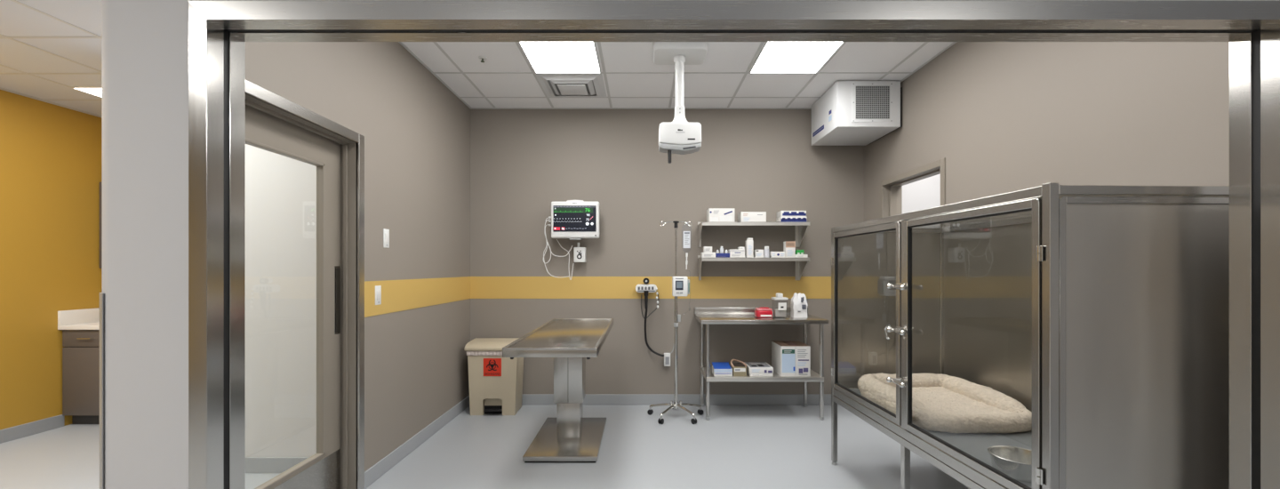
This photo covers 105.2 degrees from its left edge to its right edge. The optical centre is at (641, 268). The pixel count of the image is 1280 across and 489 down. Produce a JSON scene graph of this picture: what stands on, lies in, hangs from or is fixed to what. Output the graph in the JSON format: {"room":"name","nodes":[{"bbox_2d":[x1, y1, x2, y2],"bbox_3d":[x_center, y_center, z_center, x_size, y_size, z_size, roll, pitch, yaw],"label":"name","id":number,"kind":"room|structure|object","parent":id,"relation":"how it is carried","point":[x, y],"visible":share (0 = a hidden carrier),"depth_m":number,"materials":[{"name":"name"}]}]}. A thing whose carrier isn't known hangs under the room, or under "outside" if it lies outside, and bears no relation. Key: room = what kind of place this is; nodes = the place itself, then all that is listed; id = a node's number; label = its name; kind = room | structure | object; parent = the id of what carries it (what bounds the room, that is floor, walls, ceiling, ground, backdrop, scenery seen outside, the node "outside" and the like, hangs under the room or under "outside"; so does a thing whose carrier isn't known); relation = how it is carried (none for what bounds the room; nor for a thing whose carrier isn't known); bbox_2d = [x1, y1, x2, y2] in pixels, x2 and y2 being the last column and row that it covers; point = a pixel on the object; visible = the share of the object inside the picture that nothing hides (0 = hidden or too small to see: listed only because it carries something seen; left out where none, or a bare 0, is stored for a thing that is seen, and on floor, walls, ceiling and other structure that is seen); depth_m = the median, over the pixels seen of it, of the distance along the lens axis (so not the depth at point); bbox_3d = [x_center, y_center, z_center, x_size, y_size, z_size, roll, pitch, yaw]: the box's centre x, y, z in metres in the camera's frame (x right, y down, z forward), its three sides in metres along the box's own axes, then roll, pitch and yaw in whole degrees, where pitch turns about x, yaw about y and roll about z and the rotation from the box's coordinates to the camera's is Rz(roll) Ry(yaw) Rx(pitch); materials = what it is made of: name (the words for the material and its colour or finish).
{"room":"veterinary clinic","nodes":[
{"label":"veterinary clinic","id":0,"kind":"room"},
{"bbox_2d":[0,89,101,429],"bbox_3d":[-5.395,-0.020,1.350,0.150,2.940,8.300,0,0,0],"label":"wall","id":1,"kind":"structure","parent":0,"point":[51,154],"depth_m":4.33,"materials":[{"name":"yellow paint"}]},
{"bbox_2d":[0,414,64,443],"bbox_3d":[-5.316,1.394,0.950,0.011,0.112,7.100,0,0,0],"label":"baseboard","id":2,"kind":"structure","parent":1,"relation":"attached to","point":[12,433],"depth_m":4.25,"materials":[{"name":"grey plastic"}]},
{"bbox_2d":[0,0,101,117],"bbox_3d":[-0.500,-1.517,1.350,10.200,0.066,8.300,0,0,0],"label":"ceiling","id":3,"kind":"structure","parent":0,"point":[48,47],"depth_m":3.34,"materials":[{"name":"tile"}]},
{"bbox_2d":[69,86,101,97],"bbox_3d":[-4.093,-1.485,4.150,1.185,0.010,0.300,0,0,0],"label":"recessed light","id":4,"kind":"object","parent":3,"relation":"in","point":[96,91],"visible":0.24,"depth_m":4.05,"materials":[{"name":"white plastic"}]},
{"bbox_2d":[74,88,101,96],"bbox_3d":[-4.093,-1.486,4.150,1.157,0.006,0.272,0,0,0],"label":"diffuser","id":5,"kind":"object","parent":4,"relation":"attached to","point":[96,92],"depth_m":4.09,"materials":[{"name":"white plastic"}]},
{"bbox_2d":[245,144,316,456],"bbox_3d":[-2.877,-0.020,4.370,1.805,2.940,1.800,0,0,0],"label":"glass panel","id":6,"kind":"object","parent":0,"point":[281,190],"depth_m":3.47,"materials":[{"name":"white glass"}]},
{"bbox_2d":[245,456,309,472],"bbox_3d":[-2.877,1.394,3.466,1.805,0.112,0.011,0,0,0],"label":"baseboard","id":7,"kind":"structure","parent":6,"relation":"attached to","point":[252,464],"depth_m":3.46,"materials":[{"name":"grey plastic"}]},
{"bbox_2d":[245,41,470,471],"bbox_3d":[-1.900,-0.127,3.495,0.150,3.153,3.410,0,0,0],"label":"wall","id":8,"kind":"structure","parent":0,"point":[415,130],"depth_m":3.72,"materials":[{"name":"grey paint"}]},
{"bbox_2d":[245,79,364,488],"bbox_3d":[-1.899,0.292,2.654,0.172,2.316,1.087,0,0,0],"label":"door","id":9,"kind":"structure","parent":8,"relation":"in","point":[276,124],"depth_m":3.04,"materials":[{"name":"silver metal"}]},
{"bbox_2d":[375,285,381,304],"bbox_3d":[-1.820,0.184,3.375,0.010,0.132,0.074,0,0,0],"label":"light switch","id":10,"kind":"object","parent":8,"relation":"attached to","point":[378,288],"visible":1,"depth_m":3.37,"materials":[{"name":"white plastic"}]},
{"bbox_2d":[383,228,389,247],"bbox_3d":[-1.820,-0.215,3.485,0.010,0.132,0.074,0,0,0],"label":"light switch","id":11,"kind":"object","parent":8,"relation":"attached to","point":[386,232],"visible":1,"depth_m":3.48,"materials":[{"name":"white plastic"}]},
{"bbox_2d":[364,395,469,488],"bbox_3d":[-1.821,1.394,3.575,0.011,0.112,3.250,0,0,0],"label":"baseboard","id":12,"kind":"structure","parent":8,"relation":"attached to","point":[384,465],"depth_m":3.85,"materials":[{"name":"grey plastic"}]},
{"bbox_2d":[364,276,470,317],"bbox_3d":[-1.823,0.203,3.575,0.003,0.236,3.250,0,0,0],"label":"trim","id":13,"kind":"structure","parent":8,"relation":"attached to","point":[396,295],"depth_m":3.89,"materials":[{"name":"yellow paint"}]},
{"bbox_2d":[0,405,969,488],"bbox_3d":[-0.500,1.500,1.400,10.200,0.100,8.400,0,0,0],"label":"floor","id":14,"kind":"structure","parent":0,"point":[740,446],"depth_m":3.79,"materials":[{"name":"grey plastic"}]},
{"bbox_2d":[62,329,99,423],"bbox_3d":[-4.850,1.005,4.780,0.910,0.890,0.670,0,0,0],"label":"base cabinet","id":15,"kind":"object","parent":14,"relation":"on","point":[81,349],"visible":0.27,"depth_m":4.47,"materials":[{"name":"brown laminate"}]},
{"bbox_2d":[57,307,99,329],"bbox_3d":[-4.849,0.472,4.782,0.938,0.172,0.665,0,0,0],"label":"countertop","id":16,"kind":"structure","parent":15,"relation":"on","point":[87,318],"depth_m":4.55,"materials":[{"name":"white stone"}]},
{"bbox_2d":[464,337,523,415],"bbox_3d":[-1.480,1.089,4.968,0.530,0.722,0.346,0,0,0],"label":"trash can","id":17,"kind":"object","parent":14,"relation":"on","point":[495,381],"depth_m":4.83,"materials":[{"name":"beige plastic"}]},
{"bbox_2d":[502,318,613,462],"bbox_3d":[-0.580,0.966,3.850,0.615,0.968,1.760,0,0,0],"label":"exam table","id":18,"kind":"object","parent":14,"relation":"on","point":[569,436],"visible":1,"depth_m":3.96,"materials":[{"name":"silver metal"}]},
{"bbox_2d":[647,220,703,423],"bbox_3d":[0.321,0.494,4.756,0.556,1.912,0.529,0,0,36],"label":"pole","id":19,"kind":"object","parent":14,"relation":"on","point":[677,317],"visible":1,"depth_m":4.76,"materials":[{"name":"silver metal"}]},
{"bbox_2d":[672,276,689,295],"bbox_3d":[0.376,0.171,4.699,0.164,0.188,0.125,0,0,0],"label":"pump","id":20,"kind":"object","parent":19,"relation":"attached to","point":[680,284],"visible":1,"depth_m":4.64,"materials":[{"name":"white plastic"}]},
{"bbox_2d":[683,225,691,269],"bbox_3d":[0.435,-0.219,4.739,0.096,0.455,0.029,0,0,0],"label":"bag","id":21,"kind":"object","parent":19,"relation":"hanging from","point":[686,234],"visible":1,"depth_m":4.72,"materials":[{"name":"white"}]},
{"bbox_2d":[683,231,690,247],"bbox_3d":[0.435,-0.280,4.726,0.068,0.165,0.003,0,0,0],"label":"print","id":22,"kind":"object","parent":21,"relation":"attached to","point":[686,234],"depth_m":4.73,"materials":[{"name":"white paper"}]},
{"bbox_2d":[694,307,828,420],"bbox_3d":[1.160,0.930,4.895,1.202,1.040,0.590,0,0,0],"label":"workbench","id":23,"kind":"object","parent":14,"relation":"on","point":[708,316],"visible":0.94,"depth_m":4.66,"materials":[{"name":"silver metal"}]},
{"bbox_2d":[712,361,732,375],"bbox_3d":[0.782,0.982,4.769,0.177,0.104,0.161,0,0,0],"label":"pack","id":24,"kind":"object","parent":23,"relation":"on","point":[718,368],"visible":1,"depth_m":4.69,"materials":[{"name":"white"}]},
{"bbox_2d":[713,368,732,372],"bbox_3d":[0.781,0.989,4.690,0.173,0.043,0.002,0,0,0],"label":"print","id":25,"kind":"object","parent":24,"relation":"on","point":[715,370],"depth_m":4.69,"materials":[{"name":"white paper"}]},
{"bbox_2d":[730,359,746,375],"bbox_3d":[0.938,0.962,4.769,0.157,0.144,0.163,0,0,0],"label":"pack","id":26,"kind":"object","parent":23,"relation":"on","point":[738,369],"visible":0.98,"depth_m":4.69,"materials":[{"name":"brown cardboard"}]},
{"bbox_2d":[734,368,745,371],"bbox_3d":[0.941,0.973,4.690,0.110,0.035,0.002,0,0,0],"label":"print","id":27,"kind":"object","parent":26,"relation":"attached to","point":[735,369],"depth_m":4.69,"materials":[{"name":"white paper"}]},
{"bbox_2d":[746,370,772,375],"bbox_3d":[1.148,1.021,4.819,0.219,0.026,0.261,0,0,0],"label":"box","id":28,"kind":"object","parent":23,"relation":"on","point":[748,372],"visible":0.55,"depth_m":4.69,"materials":[{"name":"white cardboard"}]},
{"bbox_2d":[744,361,773,373],"bbox_3d":[1.148,0.978,4.824,0.228,0.059,0.271,0,0,0],"label":"box","id":29,"kind":"object","parent":28,"relation":"on","point":[752,367],"visible":0.89,"depth_m":4.69,"materials":[{"name":"white cardboard"}]},
{"bbox_2d":[745,362,770,367],"bbox_3d":[1.145,0.950,4.825,0.195,0.004,0.240,0,0,0],"label":"print","id":30,"kind":"object","parent":29,"relation":"on","point":[748,364],"depth_m":4.81,"materials":[{"name":"grey paper"}]},
{"bbox_2d":[694,307,828,324],"bbox_3d":[1.160,0.467,4.895,1.202,0.113,0.590,0,0,0],"label":"countertop","id":31,"kind":"structure","parent":23,"relation":"on","point":[705,316],"depth_m":4.76,"materials":[{"name":"silver metal"}]},
{"bbox_2d":[754,306,772,317],"bbox_3d":[1.206,0.433,4.839,0.158,0.098,0.122,0,0,0],"label":"tub","id":32,"kind":"object","parent":23,"relation":"on","point":[761,311],"visible":1,"depth_m":4.78,"materials":[{"name":"red plastic"}]},
{"bbox_2d":[771,293,788,317],"bbox_3d":[1.364,0.363,4.840,0.136,0.238,0.120,0,0,0],"label":"jar","id":33,"kind":"object","parent":23,"relation":"on","point":[781,311],"visible":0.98,"depth_m":4.79,"materials":[{"name":"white plastic"}]},
{"bbox_2d":[771,340,810,375],"bbox_3d":[1.477,0.889,4.859,0.283,0.290,0.342,0,0,0],"label":"carton","id":34,"kind":"object","parent":23,"relation":"on","point":[788,358],"visible":0.99,"depth_m":4.69,"materials":[{"name":"white cardboard"}]},
{"bbox_2d":[782,349,808,375],"bbox_3d":[1.474,0.887,4.689,0.261,0.275,0.003,0,0,0],"label":"print","id":35,"kind":"object","parent":34,"relation":"attached to","point":[795,362],"depth_m":4.69,"materials":[{"name":"white paper"}]},
{"bbox_2d":[790,292,807,317],"bbox_3d":[1.557,0.361,4.837,0.148,0.243,0.129,0,0,0],"label":"bag","id":36,"kind":"object","parent":23,"relation":"on","point":[798,302],"visible":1,"depth_m":4.79,"materials":[{"name":"white plastic"}]},
{"bbox_2d":[797,296,806,311],"bbox_3d":[1.565,0.350,4.779,0.080,0.145,0.013,0,0,0],"label":"print","id":37,"kind":"object","parent":36,"relation":"attached to","point":[801,301],"depth_m":4.79,"materials":[{"name":"grey paper"}]},
{"bbox_2d":[831,182,1229,488],"bbox_3d":[1.823,0.571,2.706,0.917,1.758,1.889,0,0,-2],"label":"cage","id":38,"kind":"object","parent":14,"relation":"on","point":[1102,311],"visible":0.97,"depth_m":1.79,"materials":[{"name":"silver metal"}]},
{"bbox_2d":[857,372,1031,433],"bbox_3d":[1.835,0.804,3.032,0.732,0.156,0.892,0,0,-2],"label":"pet bed","id":39,"kind":"object","parent":38,"relation":"on","point":[941,403],"visible":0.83,"depth_m":2.90,"materials":[{"name":"beige fabric"}]},
{"bbox_2d":[987,445,1031,482],"bbox_3d":[1.622,0.841,2.100,0.224,0.085,0.224,0,0,0],"label":"pet bowl","id":40,"kind":"object","parent":38,"relation":"on","point":[1014,461],"visible":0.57,"depth_m":2.10,"materials":[{"name":"silver metal"}]},
{"bbox_2d":[470,109,863,394],"bbox_3d":[0.280,-0.157,5.275,4.509,3.213,0.150,0,0,0],"label":"wall","id":41,"kind":"structure","parent":0,"point":[523,161],"depth_m":5.20,"materials":[{"name":"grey paint"}]},
{"bbox_2d":[543,200,599,279],"bbox_3d":[-0.735,-0.292,5.090,0.596,0.824,0.219,0,0,0],"label":"patient monitor","id":42,"kind":"object","parent":41,"relation":"attached to","point":[573,220],"visible":1,"depth_m":4.98,"materials":[{"name":"white plastic"}]},
{"bbox_2d":[573,242,586,262],"bbox_3d":[-0.649,-0.168,5.144,0.120,0.205,0.111,0,0,0],"label":"module","id":43,"kind":"object","parent":41,"relation":"attached to","point":[580,253],"visible":1,"depth_m":5.09,"materials":[{"name":"white plastic"}]},
{"bbox_2d":[635,278,663,356],"bbox_3d":[0.085,0.510,5.129,0.300,0.825,0.136,0,0,0],"label":"station","id":44,"kind":"object","parent":41,"relation":"attached to","point":[645,289],"visible":1,"depth_m":5.10,"materials":[{"name":"white plastic"}]},
{"bbox_2d":[470,276,831,298],"bbox_3d":[0.270,0.203,5.199,4.189,0.236,0.003,0,0,0],"label":"wall stripe","id":45,"kind":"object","parent":41,"relation":"attached to","point":[481,287],"depth_m":5.20,"materials":[{"name":"yellow paint"}]},
{"bbox_2d":[664,343,674,366],"bbox_3d":[0.293,0.906,5.164,0.118,0.242,0.070,0,0,0],"label":"power adapter","id":46,"kind":"object","parent":41,"relation":"attached to","point":[667,356],"visible":0.96,"depth_m":5.13,"materials":[{"name":"white plastic"}]},
{"bbox_2d":[521,394,839,405],"bbox_3d":[0.270,1.394,5.197,4.189,0.112,0.011,0,0,0],"label":"baseboard","id":47,"kind":"structure","parent":41,"relation":"attached to","point":[527,399],"depth_m":5.19,"materials":[{"name":"grey plastic"}]},
{"bbox_2d":[697,221,809,247],"bbox_3d":[1.138,-0.362,5.035,1.080,0.265,0.329,0,0,0],"label":"wall shelf","id":48,"kind":"object","parent":41,"relation":"attached to","point":[801,227],"visible":0.98,"depth_m":4.87,"materials":[{"name":"grey metal"}]},
{"bbox_2d":[706,208,734,221],"bbox_3d":[0.803,-0.535,4.994,0.259,0.139,0.171,0,0,0],"label":"box","id":49,"kind":"object","parent":48,"relation":"on","point":[713,214],"visible":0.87,"depth_m":4.91,"materials":[{"name":"white cardboard"}]},
{"bbox_2d":[710,211,732,221],"bbox_3d":[0.801,-0.527,4.910,0.223,0.110,0.002,0,0,0],"label":"print","id":50,"kind":"object","parent":49,"relation":"attached to","point":[715,216],"depth_m":4.91,"materials":[{"name":"grey paper"}]},
{"bbox_2d":[737,211,766,221],"bbox_3d":[1.123,-0.517,4.989,0.250,0.104,0.162,0,0,0],"label":"box","id":51,"kind":"object","parent":48,"relation":"on","point":[743,216],"visible":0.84,"depth_m":4.91,"materials":[{"name":"white cardboard"}]},
{"bbox_2d":[776,216,806,221],"bbox_3d":[1.527,-0.494,4.994,0.259,0.058,0.171,0,0,0],"label":"glove box","id":52,"kind":"object","parent":48,"relation":"on","point":[782,218],"visible":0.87,"depth_m":4.91,"materials":[{"name":"white"}]},
{"bbox_2d":[776,210,806,217],"bbox_3d":[1.526,-0.552,4.994,0.252,0.056,0.171,0,0,0],"label":"glove box","id":53,"kind":"object","parent":52,"relation":"on","point":[780,213],"visible":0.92,"depth_m":4.91,"materials":[{"name":"white"}]},
{"bbox_2d":[782,211,806,215],"bbox_3d":[1.531,-0.550,4.910,0.237,0.038,0.002,0,0,0],"label":"print","id":54,"kind":"object","parent":53,"relation":"attached to","point":[784,213],"depth_m":4.91,"materials":[{"name":"blue"}]},
{"bbox_2d":[780,217,806,221],"bbox_3d":[1.525,-0.488,4.910,0.256,0.041,0.002,0,0,0],"label":"print","id":55,"kind":"object","parent":52,"relation":"attached to","point":[781,219],"depth_m":4.91,"materials":[{"name":"blue"}]},
{"bbox_2d":[697,255,809,279],"bbox_3d":[1.138,-0.007,5.035,1.080,0.265,0.329,0,0,0],"label":"wall shelf","id":56,"kind":"object","parent":41,"relation":"attached to","point":[801,263],"visible":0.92,"depth_m":4.87,"materials":[{"name":"grey metal"}]},
{"bbox_2d":[700,252,715,257],"bbox_3d":[0.672,-0.136,4.959,0.140,0.051,0.121,0,0,0],"label":"box","id":57,"kind":"object","parent":56,"relation":"on","point":[702,254],"visible":1,"depth_m":4.90,"materials":[{"name":"white cardboard"}]},
{"bbox_2d":[703,246,711,252],"bbox_3d":[0.666,-0.192,4.949,0.083,0.059,0.081,0,0,0],"label":"box","id":58,"kind":"object","parent":57,"relation":"on","point":[706,249],"visible":0.94,"depth_m":4.91,"materials":[{"name":"white cardboard"}]},
{"bbox_2d":[715,253,729,257],"bbox_3d":[0.814,-0.132,4.954,0.139,0.043,0.111,0,0,0],"label":"box","id":59,"kind":"object","parent":56,"relation":"on","point":[717,255],"visible":0.78,"depth_m":4.90,"materials":[{"name":"blue cardboard"}]},
{"bbox_2d":[728,249,744,257],"bbox_3d":[0.961,-0.151,4.959,0.149,0.082,0.121,0,0,0],"label":"box","id":60,"kind":"object","parent":56,"relation":"on","point":[733,253],"visible":0.91,"depth_m":4.90,"materials":[{"name":"white cardboard"}]},
{"bbox_2d":[745,240,753,257],"bbox_3d":[1.087,-0.196,4.937,0.065,0.172,0.076,0,0,0],"label":"bottle","id":61,"kind":"object","parent":56,"relation":"on","point":[749,244],"visible":1,"depth_m":4.90,"materials":[{"name":"white plastic"}]},
{"bbox_2d":[753,249,763,257],"bbox_3d":[1.181,-0.149,4.944,0.082,0.079,0.091,0,0,0],"label":"box","id":62,"kind":"object","parent":56,"relation":"on","point":[757,253],"visible":0.93,"depth_m":4.90,"materials":[{"name":"white cardboard"}]},
{"bbox_2d":[764,246,769,257],"bbox_3d":[1.259,-0.167,4.926,0.052,0.114,0.052,0,0,0],"label":"bottle","id":63,"kind":"object","parent":56,"relation":"on","point":[766,248],"visible":1,"depth_m":4.91,"materials":[{"name":"grey plastic"}]},
{"bbox_2d":[768,251,785,257],"bbox_3d":[1.368,-0.140,4.954,0.142,0.059,0.111,0,0,0],"label":"box","id":64,"kind":"object","parent":56,"relation":"on","point":[772,254],"visible":0.91,"depth_m":4.90,"materials":[{"name":"white cardboard"}]},
{"bbox_2d":[783,241,795,257],"bbox_3d":[1.492,-0.191,4.944,0.094,0.162,0.092,0,0,0],"label":"carton","id":65,"kind":"object","parent":56,"relation":"on","point":[789,247],"visible":0.93,"depth_m":4.90,"materials":[{"name":"white cardboard"}]},
{"bbox_2d":[785,241,795,254],"bbox_3d":[1.492,-0.201,4.899,0.094,0.142,0.002,0,0,0],"label":"print","id":66,"kind":"object","parent":65,"relation":"attached to","point":[790,246],"depth_m":4.90,"materials":[{"name":"beige"}]},
{"bbox_2d":[795,254,807,257],"bbox_3d":[1.603,-0.126,4.954,0.119,0.032,0.111,0,0,0],"label":"box","id":67,"kind":"object","parent":56,"relation":"on","point":[796,255],"visible":0.78,"depth_m":4.90,"materials":[{"name":"white cardboard"}]},
{"bbox_2d":[795,249,804,254],"bbox_3d":[1.593,-0.165,4.949,0.075,0.042,0.081,0,0,0],"label":"box","id":68,"kind":"object","parent":67,"relation":"on","point":[797,252],"visible":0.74,"depth_m":4.91,"materials":[{"name":"green cardboard"}]},
{"bbox_2d":[398,41,957,109],"bbox_3d":[0.270,-1.730,3.450,4.389,0.066,3.700,0,0,0],"label":"ceiling","id":69,"kind":"structure","parent":0,"point":[505,80],"depth_m":4.29,"materials":[{"name":"tile"}]},
{"bbox_2d":[478,56,487,62],"bbox_3d":[-1.286,-1.687,3.950,0.068,0.033,0.068,0,0,0],"label":"sprinkler head","id":70,"kind":"object","parent":69,"relation":"attached to","point":[483,58],"visible":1,"depth_m":3.94},
{"bbox_2d":[517,41,601,73],"bbox_3d":[-0.638,-1.698,3.651,0.579,0.010,1.202,0,0,0],"label":"recessed light","id":71,"kind":"object","parent":69,"relation":"in","point":[543,57],"visible":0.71,"depth_m":3.93,"materials":[{"name":"white plastic"}]},
{"bbox_2d":[535,73,607,97],"bbox_3d":[-0.640,-1.681,4.557,0.584,0.041,0.584,0,0,0],"label":"ceiling vent","id":72,"kind":"object","parent":69,"relation":"in","point":[555,85],"visible":1,"depth_m":4.49,"materials":[{"name":"white metal"}]},
{"bbox_2d":[653,41,707,163],"bbox_3d":[0.294,-1.256,3.800,0.410,0.895,0.300,0,0,0],"label":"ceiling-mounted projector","id":73,"kind":"object","parent":69,"relation":"hanging from","point":[679,136],"visible":0.99,"depth_m":3.72,"materials":[{"name":"white plastic"}]},
{"bbox_2d":[748,41,844,73],"bbox_3d":[1.224,-1.698,3.651,0.592,0.010,1.202,0,0,0],"label":"recessed light","id":74,"kind":"object","parent":69,"relation":"in","point":[773,57],"visible":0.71,"depth_m":3.93,"materials":[{"name":"white plastic"}]},
{"bbox_2d":[101,0,1279,488],"bbox_3d":[1.312,-0.127,1.675,6.575,3.153,0.229,0,0,0],"label":"wall","id":75,"kind":"structure","parent":0,"point":[145,43],"depth_m":1.56,"materials":[{"name":"grey paint"}]},
{"bbox_2d":[99,292,103,488],"bbox_3d":[-1.742,0.764,1.574,0.041,1.372,0.006,0,0,35],"label":"guard","id":76,"kind":"object","parent":75,"relation":"attached to","point":[100,293],"visible":1,"depth_m":1.56,"materials":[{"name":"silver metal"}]},
{"bbox_2d":[188,0,1279,488],"bbox_3d":[0.332,0.300,1.629,3.546,2.300,0.154,0,0,0],"label":"door frame","id":77,"kind":"structure","parent":75,"relation":"in","point":[219,31],"depth_m":1.59,"materials":[{"name":"silver metal"}]},
{"bbox_2d":[902,173,940,213],"bbox_3d":[3.492,-0.020,3.575,1.916,2.940,3.750,0,0,0],"label":"wall","id":78,"kind":"structure","parent":0,"point":[923,194],"depth_m":5.30,"materials":[{"name":"grey paint"}]},
{"bbox_2d":[864,41,1229,221],"bbox_3d":[2.449,-0.127,3.450,0.170,3.153,3.500,0,0,0],"label":"wall","id":79,"kind":"structure","parent":0,"point":[1004,117],"depth_m":2.76,"materials":[{"name":"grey paint"}]},
{"bbox_2d":[811,80,902,145],"bbox_3d":[2.061,-1.486,4.744,0.602,0.417,0.692,0,0,0],"label":"air purifier","id":80,"kind":"object","parent":79,"relation":"attached to","point":[850,113],"visible":1,"depth_m":4.41,"materials":[{"name":"white metal"}]},
{"bbox_2d":[855,86,889,119],"bbox_3d":[2.079,-1.495,4.400,0.307,0.295,0.005,0,0,0],"label":"grille","id":81,"kind":"object","parent":80,"relation":"attached to","point":[871,102],"depth_m":4.40,"materials":[{"name":"grey plastic"}]},
{"bbox_2d":[879,157,945,217],"bbox_3d":[2.448,0.293,4.319,0.192,2.313,1.037,0,0,0],"label":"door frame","id":82,"kind":"structure","parent":79,"relation":"in","point":[890,188],"depth_m":4.58,"materials":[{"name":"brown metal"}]},
{"bbox_3d":[-4.490,-0.020,5.195,1.660,2.940,0.150,0,0,0],"label":"wall","id":83,"kind":"structure","parent":0,"visible":0},
{"bbox_2d":[99,182,101,268],"bbox_3d":[-4.860,-0.425,4.950,0.900,0.850,0.335,0,0,0],"label":"upper cabinet","id":84,"kind":"object","parent":83,"relation":"attached to","point":[100,182],"visible":0.12,"depth_m":4.78,"materials":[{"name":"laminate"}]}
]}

